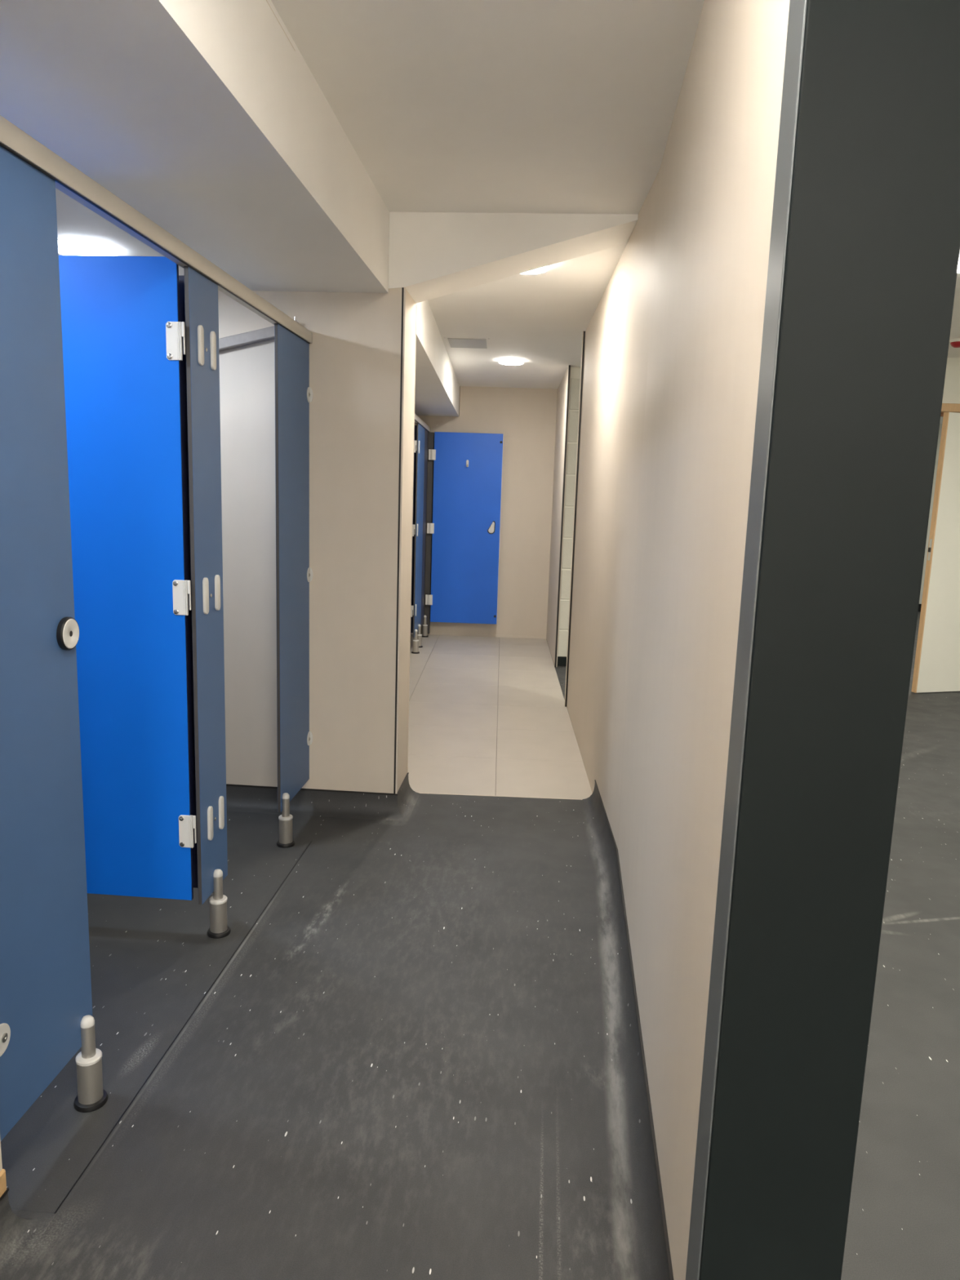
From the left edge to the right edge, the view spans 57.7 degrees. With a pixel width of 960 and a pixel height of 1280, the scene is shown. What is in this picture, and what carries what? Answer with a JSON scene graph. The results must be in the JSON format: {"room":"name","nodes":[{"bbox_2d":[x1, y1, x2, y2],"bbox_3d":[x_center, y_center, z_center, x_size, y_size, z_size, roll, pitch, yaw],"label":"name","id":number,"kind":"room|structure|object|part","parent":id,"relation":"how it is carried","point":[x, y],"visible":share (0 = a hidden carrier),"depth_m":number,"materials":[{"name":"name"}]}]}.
{"room":"changing room","nodes":[
{"label":"changing room","id":0,"kind":"room"},
{"bbox_2d":[0,1138,6,1197],"bbox_3d":[-1.968,0.315,-1.364,1.741,2.600,5.909,3,9,4],"label":"wall","id":1,"kind":"structure","parent":0,"point":[2,1172],"depth_m":1.66,"materials":[{"name":"beige laminate"}]},
{"bbox_2d":[0,1187,56,1279],"bbox_3d":[-1.966,1.543,-1.133,1.779,0.104,5.969,3,9,4],"label":"floor","id":2,"kind":"structure","parent":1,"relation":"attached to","point":[20,1230],"depth_m":1.67,"materials":[{"name":"grey plastic"}]},
{"bbox_2d":[217,287,416,793],"bbox_3d":[-1.376,-0.396,3.988,2.094,2.284,0.345,3,9,4],"label":"wall","id":3,"kind":"structure","parent":0,"point":[362,348],"depth_m":3.79,"materials":[{"name":"beige laminate"}]},
{"bbox_2d":[226,772,419,821],"bbox_3d":[-1.371,0.684,4.149,2.136,0.104,0.374,3,9,4],"label":"baseboard","id":4,"kind":"structure","parent":3,"relation":"attached to","point":[399,806],"depth_m":3.97,"materials":[{"name":"grey plastic"}]},
{"bbox_2d":[0,611,959,1279],"bbox_3d":[2.150,0.852,4.315,9.256,0.062,17.850,3,9,4],"label":"floor","id":5,"kind":"structure","parent":0,"point":[394,1060],"depth_m":2.31,"materials":[{"name":"grey plastic"}]},
{"bbox_2d":[0,146,107,1141],"bbox_3d":[-0.904,0.111,1.734,0.075,2.055,0.423,3,9,4],"label":"panel","id":6,"kind":"object","parent":5,"relation":"on","point":[46,1001],"visible":1,"depth_m":1.78,"materials":[{"name":"blue laminate"}]},
{"bbox_2d":[183,266,231,938],"bbox_3d":[-0.828,-0.048,2.706,0.075,2.055,0.221,3,9,4],"label":"panel","id":7,"kind":"object","parent":5,"relation":"on","point":[201,294],"visible":1,"depth_m":2.67,"materials":[{"name":"blue laminate"}]},
{"bbox_2d":[58,255,196,900],"bbox_3d":[-1.181,-0.138,2.595,0.660,1.905,0.021,3,9,4],"label":"door","id":8,"kind":"structure","parent":7,"relation":"attached to","point":[122,331],"depth_m":2.57,"materials":[{"name":"blue laminate"}]},
{"bbox_3d":[-0.832,-0.828,2.449,0.003,0.048,0.006,3,9,4],"label":"hinge blade","id":9,"kind":"part","parent":8,"relation":"part of","materials":[{"name":"silver metal"}]},
{"bbox_3d":[-0.855,-0.112,2.568,0.003,0.048,0.006,3,9,4],"label":"hinge blade","id":10,"kind":"part","parent":8,"relation":"part of","materials":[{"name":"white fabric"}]},
{"bbox_3d":[-0.878,0.604,2.687,0.003,0.048,0.006,3,9,4],"label":"hinge blade","id":11,"kind":"part","parent":8,"relation":"part of","materials":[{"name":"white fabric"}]},
{"bbox_2d":[274,323,312,848],"bbox_3d":[-0.756,-0.197,3.610,0.075,2.055,0.434,3,9,4],"label":"panel","id":12,"kind":"object","parent":5,"relation":"on","point":[293,392],"visible":1,"depth_m":3.56,"materials":[{"name":"blue laminate"}]},
{"bbox_2d":[0,115,312,343],"bbox_3d":[-0.813,-1.091,2.501,0.042,0.074,2.333,3,9,4],"label":"rail","id":13,"kind":"object","parent":12,"relation":"attached to","point":[68,180],"visible":0.98,"depth_m":2.07,"materials":[{"name":"grey metal"}]},
{"bbox_2d":[411,422,425,653],"bbox_3d":[-0.553,-0.939,8.112,0.075,2.055,0.641,2,9,1],"label":"panel","id":14,"kind":"object","parent":5,"relation":"on","point":[417,641],"visible":1,"depth_m":7.99,"materials":[{"name":"blue laminate"}]},
{"bbox_2d":[410,433,417,634],"bbox_3d":[-0.909,-0.984,7.778,0.660,1.890,0.021,2,9,2],"label":"door","id":15,"kind":"structure","parent":14,"relation":"attached to","point":[415,442],"depth_m":7.76,"materials":[{"name":"blue"}]},
{"bbox_3d":[-0.919,-0.984,7.779,0.640,1.890,0.014,2,9,1],"label":"door","id":16,"kind":"part","parent":15,"relation":"part of","materials":[{"name":"blue"}]},
{"bbox_2d":[411,425,417,632],"bbox_3d":[-1.220,-1.028,8.062,1.284,1.905,0.014,2,9,1],"label":"wall","id":17,"kind":"structure","parent":14,"relation":"attached to","point":[415,426],"depth_m":8.03,"materials":[{"name":"blue"}]},
{"bbox_2d":[414,413,431,431],"bbox_3d":[-0.579,-1.712,6.335,0.042,0.055,4.865,2,9,1],"label":"rail","id":18,"kind":"object","parent":14,"relation":"attached to","point":[417,420],"visible":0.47,"depth_m":7.79,"materials":[{"name":"grey metal"}]},
{"bbox_2d":[421,429,434,637],"bbox_3d":[-0.541,-1.034,8.688,0.076,2.055,0.448,3,9,4],"label":"panel","id":19,"kind":"object","parent":5,"relation":"on","point":[428,436],"visible":0.91,"depth_m":8.76,"materials":[{"name":"grey laminate"}]},
{"bbox_2d":[425,431,503,624],"bbox_3d":[-0.166,-1.112,8.769,0.740,1.906,0.057,2,9,1],"label":"door","id":20,"kind":"structure","parent":19,"relation":"attached to","point":[464,528],"depth_m":8.78,"materials":[{"name":"blue laminate"}]},
{"bbox_3d":[-0.283,0.761,4.269,1.712,0.021,0.007,2,9,1],"label":"threshold trim","id":21,"kind":"part","parent":5,"relation":"part of","materials":[{"name":"beige laminate"}]},
{"bbox_2d":[411,386,557,639],"bbox_3d":[-0.520,-1.381,8.934,2.690,2.660,0.154,2,9,1],"label":"wall","id":22,"kind":"structure","parent":0,"point":[526,418],"depth_m":8.82,"materials":[{"name":"beige paint"}]},
{"bbox_3d":[-0.260,-0.058,9.070,1.899,0.022,0.004,2,9,1],"label":"skirting trim","id":23,"kind":"part","parent":22,"relation":"part of","materials":[{"name":"beige laminate"}]},
{"bbox_2d":[271,0,704,213],"bbox_3d":[-1.084,-1.152,-0.510,3.310,0.120,8.400,3,9,4],"label":"ceiling","id":24,"kind":"structure","parent":0,"point":[468,106],"depth_m":2.46,"materials":[{"name":"white paint"}]},
{"bbox_2d":[0,0,389,293],"bbox_3d":[-1.703,-0.978,-0.435,2.022,0.338,8.295,3,9,4],"label":"bulkhead","id":25,"kind":"object","parent":24,"relation":"attached to","point":[207,118],"visible":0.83,"depth_m":2.12,"materials":[{"name":"white paint"}]},
{"bbox_2d":[57,238,118,256],"bbox_3d":[-1.377,-1.362,3.047,0.208,0.032,0.208,3,9,4],"label":"ceiling light","id":26,"kind":"object","parent":25,"relation":"attached to","point":[65,247],"visible":0.71,"depth_m":2.98,"materials":[{"name":"white plastic"}]},
{"bbox_2d":[388,212,638,303],"bbox_3d":[0.159,-1.621,3.680,1.042,0.341,0.311,3,9,4],"label":"beam","id":27,"kind":"structure","parent":0,"point":[432,255],"depth_m":3.55,"materials":[{"name":"white paint"}]},
{"bbox_2d":[427,240,628,389],"bbox_3d":[-0.429,-2.235,6.242,3.181,0.208,5.203,3,9,4],"label":"ceiling","id":28,"kind":"structure","parent":0,"point":[540,320],"depth_m":5.46,"materials":[{"name":"white paint"}]},
{"bbox_2d":[414,300,459,416],"bbox_3d":[-1.034,-2.044,6.244,1.528,0.383,4.970,2,9,1],"label":"bulkhead","id":29,"kind":"object","parent":28,"relation":"attached to","point":[437,393],"visible":0.14,"depth_m":6.24,"materials":[{"name":"white paint"}]},
{"bbox_2d":[444,337,490,348],"bbox_3d":[-0.088,-2.143,6.279,0.320,0.009,0.400,2,9,1],"label":"ceiling hatch","id":30,"kind":"object","parent":28,"relation":"attached to","point":[454,342],"visible":1,"depth_m":6.26,"materials":[{"name":"grey metal"}]},
{"bbox_2d":[498,358,524,364],"bbox_3d":[0.250,-2.232,6.985,0.208,0.032,0.208,3,9,4],"label":"recessed light","id":31,"kind":"object","parent":28,"relation":"in","point":[506,361],"visible":1,"depth_m":6.92,"materials":[{"name":"white plastic"}]},
{"bbox_2d":[521,266,548,274],"bbox_3d":[0.226,-1.783,4.157,0.208,0.032,0.208,3,9,4],"label":"recessed light","id":32,"kind":"object","parent":28,"relation":"in","point":[543,269],"visible":0.2,"depth_m":4.18,"materials":[{"name":"white plastic"}]},
{"bbox_2d":[546,364,571,666],"bbox_3d":[0.721,-1.203,8.106,0.022,2.660,1.580,2,9,1],"label":"wall","id":33,"kind":"structure","parent":0,"point":[564,388],"depth_m":7.82,"materials":[{"name":"beige paint"}]},
{"bbox_2d":[557,366,581,657],"bbox_3d":[2.080,-1.073,7.468,2.730,2.700,0.190,2,9,1],"label":"wall","id":34,"kind":"structure","parent":0,"point":[575,371],"depth_m":7.40,"materials":[{"name":"white"}]},
{"bbox_2d":[557,656,566,666],"bbox_3d":[2.012,0.233,7.592,2.678,0.078,0.014,2,9,1],"label":"baseboard","id":35,"kind":"structure","parent":34,"relation":"attached to","point":[562,661],"depth_m":7.61,"materials":[{"name":"paint"}]},
{"bbox_2d":[564,0,790,1279],"bbox_3d":[0.650,-0.449,3.556,0.297,2.660,4.802,2,9,3],"label":"wall","id":36,"kind":"structure","parent":0,"point":[672,343],"depth_m":1.90,"materials":[{"name":"beige paint"}]},
{"bbox_2d":[582,779,673,1279],"bbox_3d":[0.432,0.962,2.829,0.118,0.104,2.875,3,9,4],"label":"baseboard","id":37,"kind":"structure","parent":36,"relation":"attached to","point":[647,1238],"depth_m":2.14,"materials":[{"name":"grey plastic"}]},
{"bbox_2d":[685,0,959,1279],"bbox_3d":[0.460,-0.056,1.156,0.204,2.660,0.084,3,9,4],"label":"wall end","id":38,"kind":"object","parent":36,"relation":"attached to","point":[864,243],"visible":1,"depth_m":1.12,"materials":[{"name":"paint"}]},
{"bbox_2d":[919,423,942,604],"bbox_3d":[4.145,-1.903,12.549,6.700,2.800,0.150,3,9,4],"label":"wall","id":39,"kind":"structure","parent":0,"point":[940,425],"depth_m":12.31,"materials":[{"name":"white paint"}]},
{"bbox_2d":[939,252,959,424],"bbox_3d":[3.809,-1.759,3.756,6.100,0.120,17.850,3,9,4],"label":"ceiling","id":40,"kind":"structure","parent":0,"point":[953,352],"depth_m":5.58,"materials":[{"name":"white paint"}]},
{"bbox_2d":[949,338,959,347],"bbox_3d":[3.349,-2.078,6.104,0.110,0.053,0.110,3,9,4],"label":"fire alarm","id":41,"kind":"object","parent":40,"relation":"attached to","point":[955,343],"visible":0.97,"depth_m":6.08,"materials":[{"name":"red plastic"}]},
{"bbox_2d":[957,257,959,272],"bbox_3d":[2.348,-1.805,4.194,0.208,0.032,0.208,3,9,4],"label":"recessed light","id":42,"kind":"object","parent":40,"relation":"in","point":[958,266],"visible":0.1,"depth_m":4.17,"materials":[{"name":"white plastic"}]},
{"bbox_2d":[957,263,959,272],"bbox_3d":[2.347,-1.802,4.195,0.194,0.026,0.194,3,9,4],"label":"diffuser","id":43,"kind":"object","parent":42,"relation":"attached to","point":[958,267],"depth_m":4.20,"materials":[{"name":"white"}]},
{"bbox_2d":[942,357,959,404],"bbox_3d":[4.515,-0.935,7.110,3.650,2.700,0.180,2,9,1],"label":"wall","id":44,"kind":"structure","parent":0,"point":[951,394],"depth_m":6.86,"materials":[{"name":"white paint"}]},
{"bbox_2d":[940,403,959,417],"bbox_3d":[3.899,-0.750,7.151,1.210,2.282,0.212,2,9,1],"label":"door frame","id":45,"kind":"structure","parent":44,"relation":"in","point":[946,407],"depth_m":6.87,"materials":[{"name":"brown wood"}]},
{"bbox_2d":[911,412,959,693],"bbox_3d":[3.927,-0.662,6.911,0.907,2.178,0.044,-1,10,-16],"label":"door","id":46,"kind":"structure","parent":45,"relation":"attached to","point":[937,657],"depth_m":6.84,"materials":[{"name":"white laminate"}]},
{"bbox_3d":[-2.363,-0.829,5.438,0.160,2.600,8.000,3,9,4],"label":"wall","id":47,"kind":"structure","parent":0,"visible":0},
{"bbox_2d":[178,275,198,888],"bbox_3d":[-1.672,-0.161,2.761,1.649,1.905,0.014,3,9,4],"label":"door frame","id":48,"kind":"structure","parent":47,"relation":"attached to","point":[181,278],"depth_m":2.68,"materials":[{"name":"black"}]}
]}

